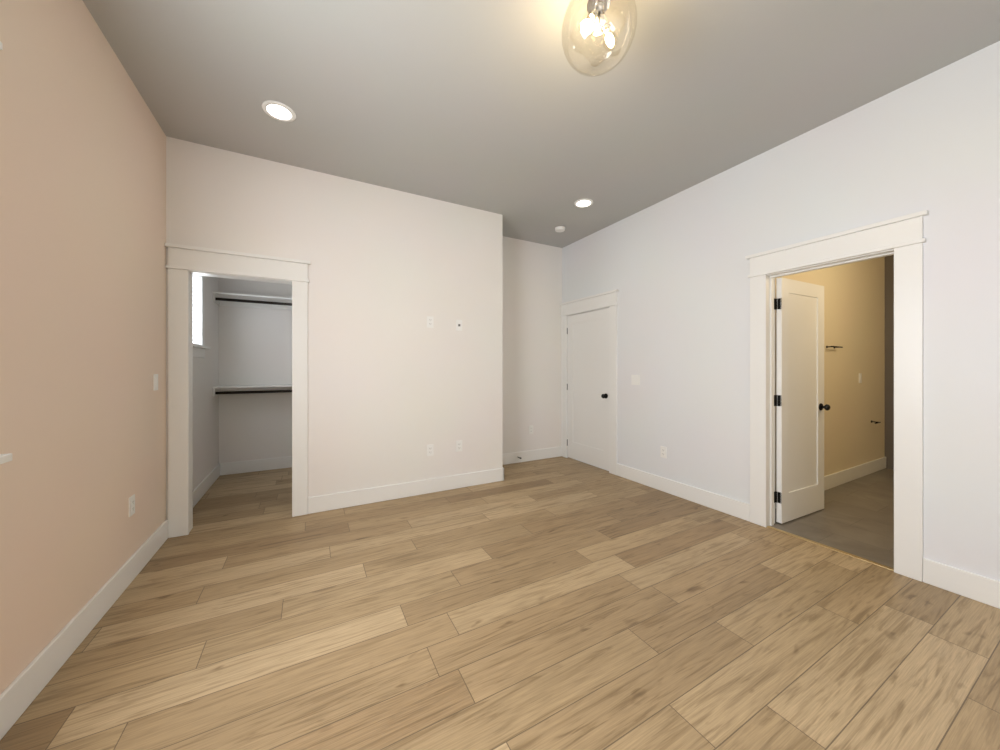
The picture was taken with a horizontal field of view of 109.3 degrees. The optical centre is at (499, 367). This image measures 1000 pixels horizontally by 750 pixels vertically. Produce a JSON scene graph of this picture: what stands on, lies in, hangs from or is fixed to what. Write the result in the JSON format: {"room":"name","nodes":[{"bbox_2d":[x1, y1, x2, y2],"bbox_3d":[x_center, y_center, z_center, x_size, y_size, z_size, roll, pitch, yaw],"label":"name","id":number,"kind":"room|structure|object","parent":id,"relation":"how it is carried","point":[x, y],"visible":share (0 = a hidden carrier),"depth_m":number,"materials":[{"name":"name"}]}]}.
{"room":"empty bedroom","nodes":[
{"label":"empty bedroom","id":0,"kind":"room"},
{"bbox_2d":[0,0,218,693],"bbox_3d":[-1.830,-0.235,1.258,0.120,3.050,6.990,0,0,-28],"label":"wall","id":1,"kind":"structure","parent":0,"point":[82,274],"depth_m":1.65,"materials":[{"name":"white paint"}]},
{"bbox_2d":[0,41,11,463],"bbox_3d":[-1.350,-0.346,0.503,0.110,1.508,1.565,0,0,-28],"label":"sill","id":2,"kind":"structure","parent":1,"relation":"attached to","point":[4,458],"depth_m":1.19,"materials":[{"name":"white"}]},
{"bbox_2d":[0,520,167,739],"bbox_3d":[-1.345,1.218,0.500,0.016,0.145,4.955,0,0,-28],"label":"baseboard","id":3,"kind":"structure","parent":1,"relation":"attached to","point":[23,690],"depth_m":1.58,"materials":[{"name":"white wood"}]},
{"bbox_2d":[129,494,134,516],"bbox_3d":[-2.246,0.840,2.167,0.009,0.115,0.070,0,0,-28],"label":"outlet","id":4,"kind":"object","parent":1,"relation":"attached to","point":[131,505],"visible":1,"depth_m":2.16,"materials":[{"name":"white plastic"}]},
{"bbox_2d":[153,374,157,390],"bbox_3d":[-2.427,0.100,2.506,0.012,0.115,0.070,0,0,-28],"label":"light switch","id":5,"kind":"object","parent":1,"relation":"attached to","point":[155,381],"visible":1,"depth_m":2.49,"materials":[{"name":"white plastic"}]},
{"bbox_2d":[193,275,210,357],"bbox_3d":[-2.873,-0.589,3.257,0.180,0.973,0.840,0,0,-28],"label":"window","id":6,"kind":"structure","parent":1,"relation":"in","point":[199,347],"depth_m":3.53,"materials":[{"name":"white glass"}]},
{"bbox_2d":[193,463,219,506],"bbox_3d":[-2.978,1.218,3.533,0.016,0.145,1.656,0,0,-28],"label":"baseboard","id":7,"kind":"structure","parent":1,"relation":"attached to","point":[200,490],"depth_m":3.65,"materials":[{"name":"white wood"}]},
{"bbox_2d":[219,278,291,462],"bbox_3d":[-2.176,-0.235,4.973,2.792,3.050,0.120,0,0,-28],"label":"wall","id":8,"kind":"structure","parent":0,"point":[255,346],"depth_m":4.43,"materials":[{"name":"white paint"}]},
{"bbox_2d":[213,384,291,395],"bbox_3d":[-2.074,0.321,4.783,2.790,0.219,0.309,0,0,-28],"label":"closet shelf","id":9,"kind":"object","parent":8,"relation":"attached to","point":[245,389],"visible":0.29,"depth_m":4.28,"materials":[{"name":"white wood"}]},
{"bbox_2d":[213,292,291,309],"bbox_3d":[-2.074,-0.750,4.783,2.790,0.219,0.309,0,0,-28],"label":"closet shelf","id":10,"kind":"object","parent":8,"relation":"attached to","point":[247,300],"visible":0.33,"depth_m":4.29,"materials":[{"name":"white wood"}]},
{"bbox_2d":[220,456,291,474],"bbox_3d":[-2.137,1.218,4.916,2.776,0.145,0.016,0,0,-28],"label":"baseboard","id":11,"kind":"structure","parent":8,"relation":"attached to","point":[228,468],"depth_m":4.42,"materials":[{"name":"white wood"}]},
{"bbox_2d":[166,136,501,519],"bbox_3d":[-1.282,0.265,3.437,2.912,4.050,0.120,0,0,-28],"label":"wall","id":12,"kind":"structure","parent":0,"point":[396,385],"depth_m":3.40,"materials":[{"name":"white paint"}]},
{"bbox_2d":[164,243,310,537],"bbox_3d":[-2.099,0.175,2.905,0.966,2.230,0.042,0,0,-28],"label":"trim","id":13,"kind":"structure","parent":12,"relation":"attached to","point":[183,260],"depth_m":2.76,"materials":[{"name":"white wood"}]},
{"bbox_2d":[308,468,503,513],"bbox_3d":[-0.826,1.218,3.605,1.982,0.145,0.016,0,0,-28],"label":"baseboard","id":14,"kind":"structure","parent":12,"relation":"attached to","point":[327,502],"depth_m":3.51,"materials":[{"name":"white wood"}]},
{"bbox_2d":[427,444,433,455],"bbox_3d":[-0.721,0.850,3.666,0.070,0.115,0.009,0,0,-28],"label":"electrical outlet","id":15,"kind":"object","parent":12,"relation":"attached to","point":[430,450],"visible":1,"depth_m":3.67,"materials":[{"name":"white plastic"}]},
{"bbox_2d":[427,316,433,327],"bbox_3d":[-0.721,-0.475,3.666,0.070,0.115,0.009,0,0,-28],"label":"electrical outlet","id":16,"kind":"object","parent":12,"relation":"attached to","point":[430,321],"visible":1,"depth_m":3.67,"materials":[{"name":"white plastic"}]},
{"bbox_2d":[456,440,461,451],"bbox_3d":[-0.439,0.840,3.817,0.070,0.115,0.009,0,0,-28],"label":"electrical outlet","id":17,"kind":"object","parent":12,"relation":"attached to","point":[458,446],"visible":1,"depth_m":3.81,"materials":[{"name":"white plastic"}]},
{"bbox_2d":[456,320,461,330],"bbox_3d":[-0.439,-0.460,3.817,0.070,0.115,0.009,0,0,-28],"label":"outlet","id":18,"kind":"object","parent":12,"relation":"attached to","point":[458,325],"visible":1,"depth_m":3.81,"materials":[{"name":"white plastic"}]},
{"bbox_2d":[0,456,999,749],"bbox_3d":[0.043,1.340,2.266,4.375,0.100,6.990,0,0,-28],"label":"floor","id":19,"kind":"structure","parent":0,"point":[560,602],"depth_m":1.70,"materials":[{"name":"brown wood"}]},
{"bbox_2d":[767,526,893,570],"bbox_3d":[2.345,1.287,2.569,0.035,0.006,0.716,0,0,-28],"label":"threshold strip","id":20,"kind":"object","parent":19,"relation":"on","point":[843,552],"depth_m":2.51,"materials":[{"name":"brown wood"}]},
{"bbox_2d":[502,236,561,453],"bbox_3d":[0.367,-0.235,4.979,1.453,3.050,0.120,0,0,-28],"label":"wall","id":21,"kind":"structure","parent":0,"point":[531,324],"depth_m":4.94,"materials":[{"name":"white paint"}]},
{"bbox_2d":[502,446,561,464],"bbox_3d":[0.336,1.218,4.885,1.278,0.145,0.016,0,0,-28],"label":"baseboard","id":22,"kind":"structure","parent":21,"relation":"attached to","point":[529,455],"depth_m":4.93,"materials":[{"name":"white wood"}]},
{"bbox_2d":[83,0,999,247],"bbox_3d":[1.527,-1.810,3.065,7.745,0.100,6.990,0,0,-28],"label":"ceiling","id":23,"kind":"structure","parent":0,"point":[515,120],"depth_m":2.19,"materials":[{"name":"paint"}]},
{"bbox_2d":[262,100,295,121],"bbox_3d":[-1.514,-1.756,2.433,0.202,0.007,0.202,0,0,-28],"label":"recessed light","id":24,"kind":"object","parent":23,"relation":"in","point":[279,111],"visible":1,"depth_m":2.43,"materials":[{"name":"white"}]},
{"bbox_2d":[555,226,564,231],"bbox_3d":[0.755,-1.743,4.461,0.132,0.034,0.132,0,0,-28],"label":"smoke detector","id":25,"kind":"object","parent":23,"relation":"attached to","point":[560,229],"visible":1,"depth_m":4.42,"materials":[{"name":"white plastic"}]},
{"bbox_2d":[574,199,592,207],"bbox_3d":[0.892,-1.756,3.785,0.202,0.007,0.202,0,0,-28],"label":"recessed light","id":26,"kind":"object","parent":23,"relation":"in","point":[582,203],"visible":1,"depth_m":3.78,"materials":[{"name":"white"}]},
{"bbox_2d":[562,0,636,76],"bbox_3d":[0.448,-1.567,1.615,0.330,0.385,0.330,0,0,-28],"label":"globe ceiling light","id":27,"kind":"object","parent":23,"relation":"attached to","point":[596,9],"visible":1,"depth_m":1.62,"materials":[{"name":"clear glass"}]},
{"bbox_2d":[562,41,999,580],"bbox_3d":[2.317,0.265,2.741,0.140,4.050,5.670,0,0,-28],"label":"wall","id":28,"kind":"structure","parent":0,"point":[674,270],"depth_m":2.52,"materials":[{"name":"white paint"}]},
{"bbox_2d":[567,308,608,470],"bbox_3d":[1.181,0.267,4.753,0.176,2.022,0.834,0,0,-28],"label":"entry door","id":29,"kind":"structure","parent":28,"relation":"in","point":[588,389],"depth_m":4.71,"materials":[{"name":"white wood"}]},
{"bbox_2d":[560,289,618,474],"bbox_3d":[1.212,0.175,4.751,0.182,2.230,1.081,0,0,-28],"label":"door frame","id":30,"kind":"structure","parent":28,"relation":"attached to","point":[598,301],"depth_m":4.46,"materials":[{"name":"white wood"}]},
{"bbox_2d":[631,375,639,384],"bbox_3d":[1.539,0.135,4.028,0.012,0.115,0.116,0,0,-28],"label":"light switch","id":31,"kind":"object","parent":28,"relation":"attached to","point":[635,379],"visible":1,"depth_m":4.03,"materials":[{"name":"white plastic"}]},
{"bbox_2d":[661,446,666,457],"bbox_3d":[1.711,0.880,3.711,0.009,0.115,0.070,0,0,-28],"label":"outlet","id":32,"kind":"object","parent":28,"relation":"attached to","point":[663,452],"visible":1,"depth_m":3.70,"materials":[{"name":"white plastic"}]},
{"bbox_2d":[617,463,749,521],"bbox_3d":[1.754,1.218,3.622,0.016,0.145,1.463,0,0,-28],"label":"baseboard","id":33,"kind":"structure","parent":28,"relation":"attached to","point":[730,506],"depth_m":3.44,"materials":[{"name":"white wood"}]},
{"bbox_2d":[774,299,776,502],"bbox_3d":[2.273,0.270,2.934,0.056,1.690,0.013,0,0,-28],"label":"door hinges","id":34,"kind":"structure","parent":28,"relation":"attached to","point":[775,400],"depth_m":2.94,"materials":[{"name":"black metal"}]},
{"bbox_2d":[776,277,829,523],"bbox_3d":[2.619,0.267,3.085,0.724,2.022,0.174,0,0,-26],"label":"door","id":35,"kind":"structure","parent":28,"relation":"in","point":[800,407],"depth_m":3.05,"materials":[{"name":"white wood"}]},
{"bbox_2d":[745,210,928,581],"bbox_3d":[2.377,0.175,2.586,0.182,2.230,0.994,0,0,-28],"label":"door frame","id":36,"kind":"structure","parent":28,"relation":"attached to","point":[903,238],"depth_m":2.25,"materials":[{"name":"white wood"}]},
{"bbox_2d":[923,558,999,608],"bbox_3d":[3.044,1.218,1.227,0.016,0.145,2.074,0,0,-28],"label":"baseboard","id":37,"kind":"structure","parent":28,"relation":"attached to","point":[977,587],"depth_m":2.01,"materials":[{"name":"white wood"}]},
{"bbox_2d":[775,257,884,490],"bbox_3d":[3.613,-0.235,3.921,3.260,3.050,0.120,0,0,-28],"label":"wall","id":38,"kind":"structure","parent":0,"point":[854,310],"depth_m":4.10,"materials":[{"name":"paint"}]},
{"bbox_2d":[775,457,885,508],"bbox_3d":[3.592,1.218,3.833,3.140,0.145,0.016,0,0,-28],"label":"baseboard","id":39,"kind":"structure","parent":38,"relation":"attached to","point":[847,475],"depth_m":4.08,"materials":[{"name":"white wood"}]},
{"bbox_2d":[859,373,861,382],"bbox_3d":[4.269,0.120,4.200,0.070,0.115,0.012,0,0,-28],"label":"light switch","id":40,"kind":"object","parent":38,"relation":"attached to","point":[860,377],"visible":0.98,"depth_m":4.19,"materials":[{"name":"white plastic"}]},
{"bbox_2d":[771,468,893,567],"bbox_3d":[3.942,1.340,3.193,3.370,0.100,3.525,0,0,-28],"label":"floor","id":41,"kind":"structure","parent":0,"point":[855,517],"depth_m":3.00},
{"bbox_2d":[885,255,893,468],"bbox_3d":[5.588,-0.235,3.565,0.120,3.050,2.380,0,0,-28],"label":"wall","id":42,"kind":"structure","parent":0,"point":[889,358],"depth_m":4.55,"materials":[{"name":"grey paint"}]}
]}

